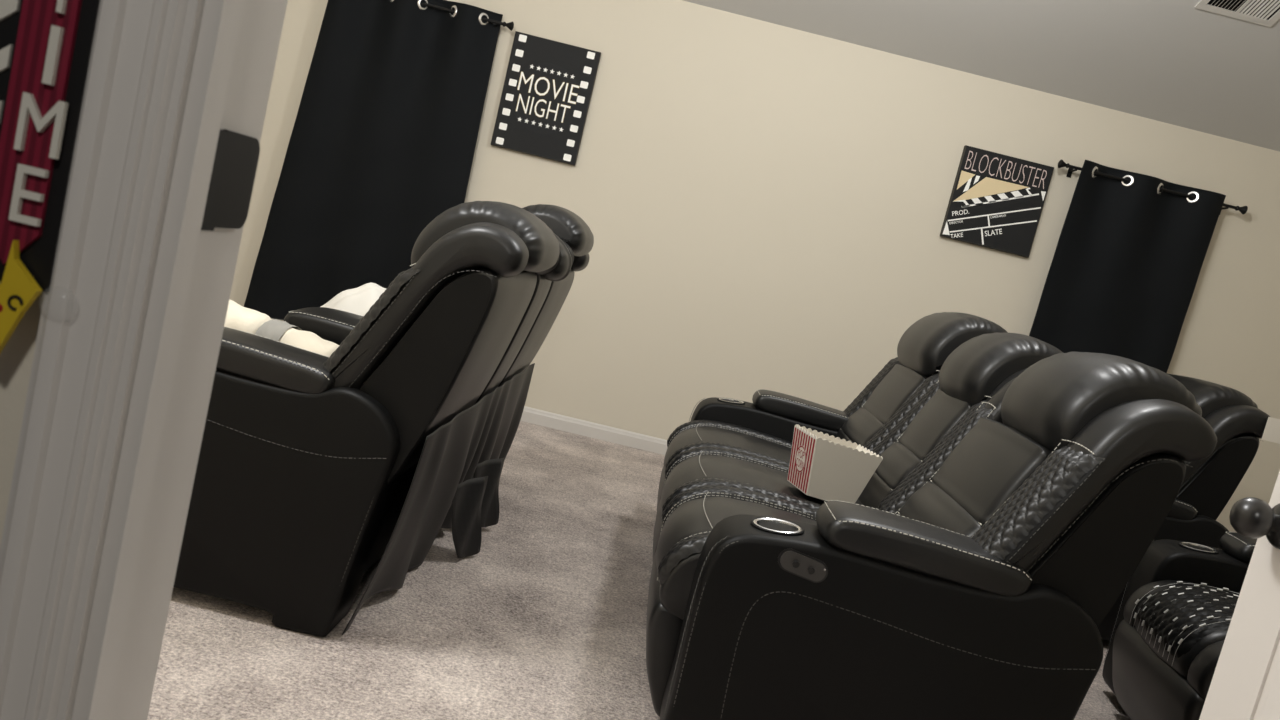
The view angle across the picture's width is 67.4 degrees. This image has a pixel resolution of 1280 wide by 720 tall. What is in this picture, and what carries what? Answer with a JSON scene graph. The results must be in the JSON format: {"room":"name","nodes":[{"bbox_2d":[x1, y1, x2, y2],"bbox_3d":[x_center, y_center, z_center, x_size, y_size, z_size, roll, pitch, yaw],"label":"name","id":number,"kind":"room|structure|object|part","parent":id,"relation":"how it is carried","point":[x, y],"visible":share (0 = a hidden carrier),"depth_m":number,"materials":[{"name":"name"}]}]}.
{"room":"home theater","nodes":[
{"label":"home theater","id":0,"kind":"room"},
{"bbox_2d":[0,281,44,545],"bbox_3d":[0.690,-0.583,0.539,7.300,3.482,0.103,14,6,-2],"label":"wall","id":1,"kind":"structure","parent":0,"point":[16,358],"depth_m":0.55,"materials":[{"name":"beige paint"}]},
{"bbox_2d":[0,0,99,353],"bbox_3d":[-0.342,-0.286,0.502,0.152,0.572,0.026,14,6,-2],"label":"sign","id":2,"kind":"object","parent":1,"relation":"attached to","point":[46,45],"visible":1,"depth_m":0.51,"materials":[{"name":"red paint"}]},
{"bbox_3d":[-0.285,-0.296,0.496,0.028,0.505,0.003,14,6,-2],"label":"red panel","id":3,"kind":"part","parent":2,"relation":"part of","materials":[{"name":"red paint"}]},
{"bbox_2d":[0,0,188,719],"bbox_3d":[0.324,0.039,0.547,1.321,2.106,0.018,14,6,-2],"label":"trim","id":4,"kind":"structure","parent":1,"relation":"attached to","point":[87,307],"depth_m":0.54,"materials":[{"name":"grey paint"}]},
{"bbox_2d":[56,0,287,719],"bbox_3d":[0.319,0.049,0.613,1.249,2.070,0.119,14,6,-2],"label":"trim","id":5,"kind":"structure","parent":1,"relation":"attached to","point":[228,51],"depth_m":0.57,"materials":[{"name":"grey paint"}]},
{"bbox_2d":[201,129,259,230],"bbox_3d":[-0.261,-0.113,0.612,0.006,0.062,0.073,14,6,-2],"label":"strike plate","id":6,"kind":"object","parent":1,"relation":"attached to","point":[236,158],"visible":0.92,"depth_m":0.61,"materials":[{"name":"black metal"}]},
{"bbox_2d":[1199,471,1279,719],"bbox_3d":[0.924,0.165,1.025,0.181,2.018,0.663,14,6,-2],"label":"door","id":7,"kind":"structure","parent":1,"relation":"in","point":[1245,683],"depth_m":1.32,"materials":[{"name":"white paint"}]},
{"bbox_3d":[0.846,0.218,1.309,0.073,0.066,0.066,14,6,-2],"label":"knob","id":8,"kind":"part","parent":7,"relation":"part of","materials":[{"name":"brown metal"}]},
{"bbox_2d":[147,421,1129,719],"bbox_3d":[0.262,1.031,1.753,7.300,0.100,7.650,14,6,-2],"label":"floor","id":9,"kind":"structure","parent":0,"point":[548,620],"depth_m":2.53,"materials":[{"name":"grey carpet"}]},
{"bbox_2d":[173,201,593,636],"bbox_3d":[-0.861,-0.049,3.104,1.132,1.170,1.752,14,6,1],"label":"loveseat","id":10,"kind":"object","parent":9,"relation":"on","point":[312,468],"visible":0.84,"depth_m":2.27,"materials":[{"name":"black leather"}]},
{"bbox_2d":[224,299,339,356],"bbox_3d":[-1.034,-0.051,2.612,0.514,0.185,0.191,14,6,4],"label":"rolled blanket","id":11,"kind":"object","parent":10,"relation":"on","point":[238,317],"visible":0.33,"depth_m":2.55,"materials":[{"name":"beige fabric"}]},
{"bbox_3d":[-1.021,0.286,2.360,0.842,0.608,0.190,14,6,1],"label":"armrest","id":12,"kind":"part","parent":10,"relation":"part of","materials":[{"name":"black leather"}]},
{"bbox_2d":[321,282,385,315],"bbox_3d":[-0.998,-0.161,3.526,0.540,0.240,0.420,14,6,1],"label":"throw blanket","id":13,"kind":"object","parent":10,"relation":"on","point":[359,300],"visible":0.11,"depth_m":3.42,"materials":[{"name":"white fabric"}]},
{"bbox_3d":[-0.993,0.274,3.142,0.730,0.370,1.690,14,6,1],"label":"frame","id":14,"kind":"part","parent":10,"relation":"part of","materials":[{"name":"black leather"}]},
{"bbox_3d":[-0.548,0.047,2.264,0.294,0.568,0.004,14,6,1],"label":"panel","id":15,"kind":"part","parent":10,"relation":"part of","materials":[{"name":"black leather"}]},
{"bbox_3d":[-0.535,0.014,2.584,0.316,0.592,0.646,14,6,1],"label":"backrest","id":16,"kind":"part","parent":10,"relation":"part of","materials":[{"name":"black leather"}]},
{"bbox_3d":[-0.514,-0.037,3.091,0.316,0.592,0.316,14,6,1],"label":"backrest","id":17,"kind":"part","parent":10,"relation":"part of","materials":[{"name":"black leather"}]},
{"bbox_3d":[-0.493,-0.089,3.598,0.316,0.592,0.646,14,6,1],"label":"backrest","id":18,"kind":"part","parent":10,"relation":"part of","materials":[{"name":"black leather"}]},
{"bbox_2d":[646,312,1216,719],"bbox_3d":[0.657,0.350,2.978,1.112,1.144,2.074,14,6,1],"label":"recliner sofa","id":19,"kind":"object","parent":9,"relation":"on","point":[1021,483],"visible":0.89,"depth_m":1.99,"materials":[{"name":"black leather"}]},
{"bbox_2d":[663,426,791,470],"bbox_3d":[0.474,0.440,3.566,0.780,0.256,0.385,14,6,1],"label":"seat cushion","id":20,"kind":"object","parent":19,"relation":"on","point":[684,435],"depth_m":3.53,"materials":[{"name":"black leather"}]},
{"bbox_2d":[656,497,816,582],"bbox_3d":[0.426,0.553,2.448,0.780,0.257,0.385,14,6,1],"label":"seat cushion","id":21,"kind":"object","parent":19,"relation":"on","point":[686,517],"depth_m":2.47,"materials":[{"name":"black leather"}]},
{"bbox_2d":[661,455,862,512],"bbox_3d":[0.451,0.496,3.007,0.779,0.256,0.400,14,6,1],"label":"seat cushion","id":22,"kind":"object","parent":19,"relation":"on","point":[686,468],"depth_m":2.96,"materials":[{"name":"black leather"}]},
{"bbox_3d":[0.581,0.501,3.943,0.842,0.608,0.190,14,6,1],"label":"armrest","id":23,"kind":"part","parent":19,"relation":"part of","materials":[{"name":"black leather"}]},
{"bbox_3d":[0.334,0.422,1.969,0.107,0.058,0.010,14,6,1],"label":"control panel","id":24,"kind":"part","parent":19,"relation":"part of","materials":[{"name":"grey plastic"}]},
{"bbox_2d":[787,424,882,503],"bbox_3d":[0.573,0.321,2.875,0.224,0.190,0.166,12,6,-15],"label":"popcorn box","id":25,"kind":"object","parent":19,"relation":"on","point":[822,466],"visible":0.98,"depth_m":2.80,"materials":[{"name":"beige cardboard"}]},
{"bbox_3d":[0.503,0.690,2.084,0.842,0.608,0.190,14,6,1],"label":"armrest","id":26,"kind":"part","parent":19,"relation":"part of","materials":[{"name":"black leather"}]},
{"bbox_3d":[0.918,0.421,2.332,0.316,0.592,0.688,14,6,1],"label":"backrest","id":27,"kind":"part","parent":19,"relation":"part of","materials":[{"name":"black leather"}]},
{"bbox_3d":[0.905,0.456,1.992,0.294,0.568,0.004,14,6,1],"label":"panel","id":28,"kind":"part","parent":19,"relation":"part of","materials":[{"name":"black leather"}]},
{"bbox_2d":[1102,532,1257,719],"bbox_3d":[2.066,0.742,2.671,1.141,1.120,1.002,15,6,8],"label":"recliner chair","id":29,"kind":"object","parent":9,"relation":"on","point":[1180,600],"visible":0.73,"depth_m":2.83,"materials":[{"name":"black leather"}]},
{"bbox_2d":[1135,617,1227,678],"bbox_3d":[1.859,0.874,2.715,0.780,0.256,0.420,15,6,8],"label":"seat cushion","id":30,"kind":"object","parent":29,"relation":"on","point":[1165,647],"depth_m":2.65,"materials":[{"name":"black leather"}]},
{"bbox_3d":[1.794,0.808,2.721,0.638,0.185,0.380,15,6,8],"label":"quilted panel","id":31,"kind":"part","parent":29,"relation":"part of","materials":[{"name":"black leather"}]},
{"bbox_2d":[1098,373,1279,640],"bbox_3d":[1.936,0.538,4.211,0.981,1.120,1.002,14,6,4],"label":"recliner chair","id":32,"kind":"object","parent":9,"relation":"on","point":[1237,422],"visible":0.08,"depth_m":3.71,"materials":[{"name":"black leather"}]},
{"bbox_3d":[1.857,0.825,3.835,0.842,0.608,0.190,14,6,4],"label":"armrest","id":33,"kind":"part","parent":32,"relation":"part of","materials":[{"name":"black leather"}]},
{"bbox_3d":[2.171,0.549,3.728,0.294,0.568,0.004,14,6,4],"label":"panel","id":34,"kind":"part","parent":32,"relation":"part of","materials":[{"name":"black leather"}]},
{"bbox_3d":[2.215,0.508,4.181,0.316,0.592,0.916,14,6,4],"label":"backrest","id":35,"kind":"part","parent":32,"relation":"part of","materials":[{"name":"black leather"}]},
{"bbox_2d":[230,0,1279,532],"bbox_3d":[0.552,-0.641,5.364,7.300,2.487,0.100,14,6,-2],"label":"wall","id":36,"kind":"structure","parent":0,"point":[763,204],"depth_m":5.29,"materials":[{"name":"beige paint"}]},
{"bbox_2d":[421,2,513,30],"bbox_3d":[-1.377,-1.935,5.110,1.446,0.069,0.099,14,6,-2],"label":"curtain rod","id":37,"kind":"object","parent":36,"relation":"attached to","point":[510,25],"visible":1,"depth_m":5.09,"materials":[{"name":"black metal"}]},
{"bbox_2d":[244,0,502,318],"bbox_3d":[-1.458,-0.992,5.191,1.088,2.011,0.102,14,6,-2],"label":"curtain","id":38,"kind":"object","parent":37,"relation":"hanging from","point":[383,139],"visible":0.78,"depth_m":5.17,"materials":[{"name":"black fabric"}]},
{"bbox_2d":[491,31,600,165],"bbox_3d":[-0.511,-1.415,5.205,0.472,0.615,0.033,14,6,-2],"label":"picture","id":39,"kind":"object","parent":36,"relation":"attached to","point":[547,91],"visible":1,"depth_m":5.19,"materials":[{"name":"black fabric"}]},
{"bbox_2d":[520,406,666,454],"bbox_3d":[0.268,0.525,5.437,7.100,0.084,0.014,14,6,-2],"label":"baseboard","id":40,"kind":"structure","parent":36,"relation":"attached to","point":[530,415],"depth_m":5.42,"materials":[{"name":"grey paint"}]},
{"bbox_2d":[940,145,1053,256],"bbox_3d":[1.961,-0.870,5.277,0.502,0.504,0.032,14,6,-2],"label":"picture","id":41,"kind":"object","parent":36,"relation":"attached to","point":[996,202],"visible":1,"depth_m":5.26,"materials":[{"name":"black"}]},
{"bbox_2d":[1058,159,1247,214],"bbox_3d":[2.782,-0.932,5.241,1.066,0.069,0.099,14,6,-2],"label":"curtain rod","id":42,"kind":"object","parent":36,"relation":"attached to","point":[1061,163],"visible":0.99,"depth_m":5.21,"materials":[{"name":"black metal"}]},
{"bbox_2d":[1029,160,1225,372],"bbox_3d":[2.562,-0.114,5.306,0.824,1.831,0.102,14,6,-2],"label":"curtain","id":43,"kind":"object","parent":42,"relation":"hanging from","point":[1128,258],"visible":0.59,"depth_m":5.26,"materials":[{"name":"black fabric"}]},
{"bbox_2d":[683,0,1279,151],"bbox_3d":[0.973,-2.053,2.790,7.300,1.194,4.903,14,6,-2],"label":"ceiling","id":44,"kind":"structure","parent":0,"point":[1174,62],"depth_m":4.94,"materials":[{"name":"grey paint"}]},
{"bbox_2d":[1195,0,1279,26],"bbox_3d":[2.789,-1.649,4.386,0.372,0.117,0.218,14,6,-2],"label":"ceiling vent","id":45,"kind":"object","parent":44,"relation":"in","point":[1261,12],"visible":1,"depth_m":4.45,"materials":[{"name":"grey metal"}]}
]}

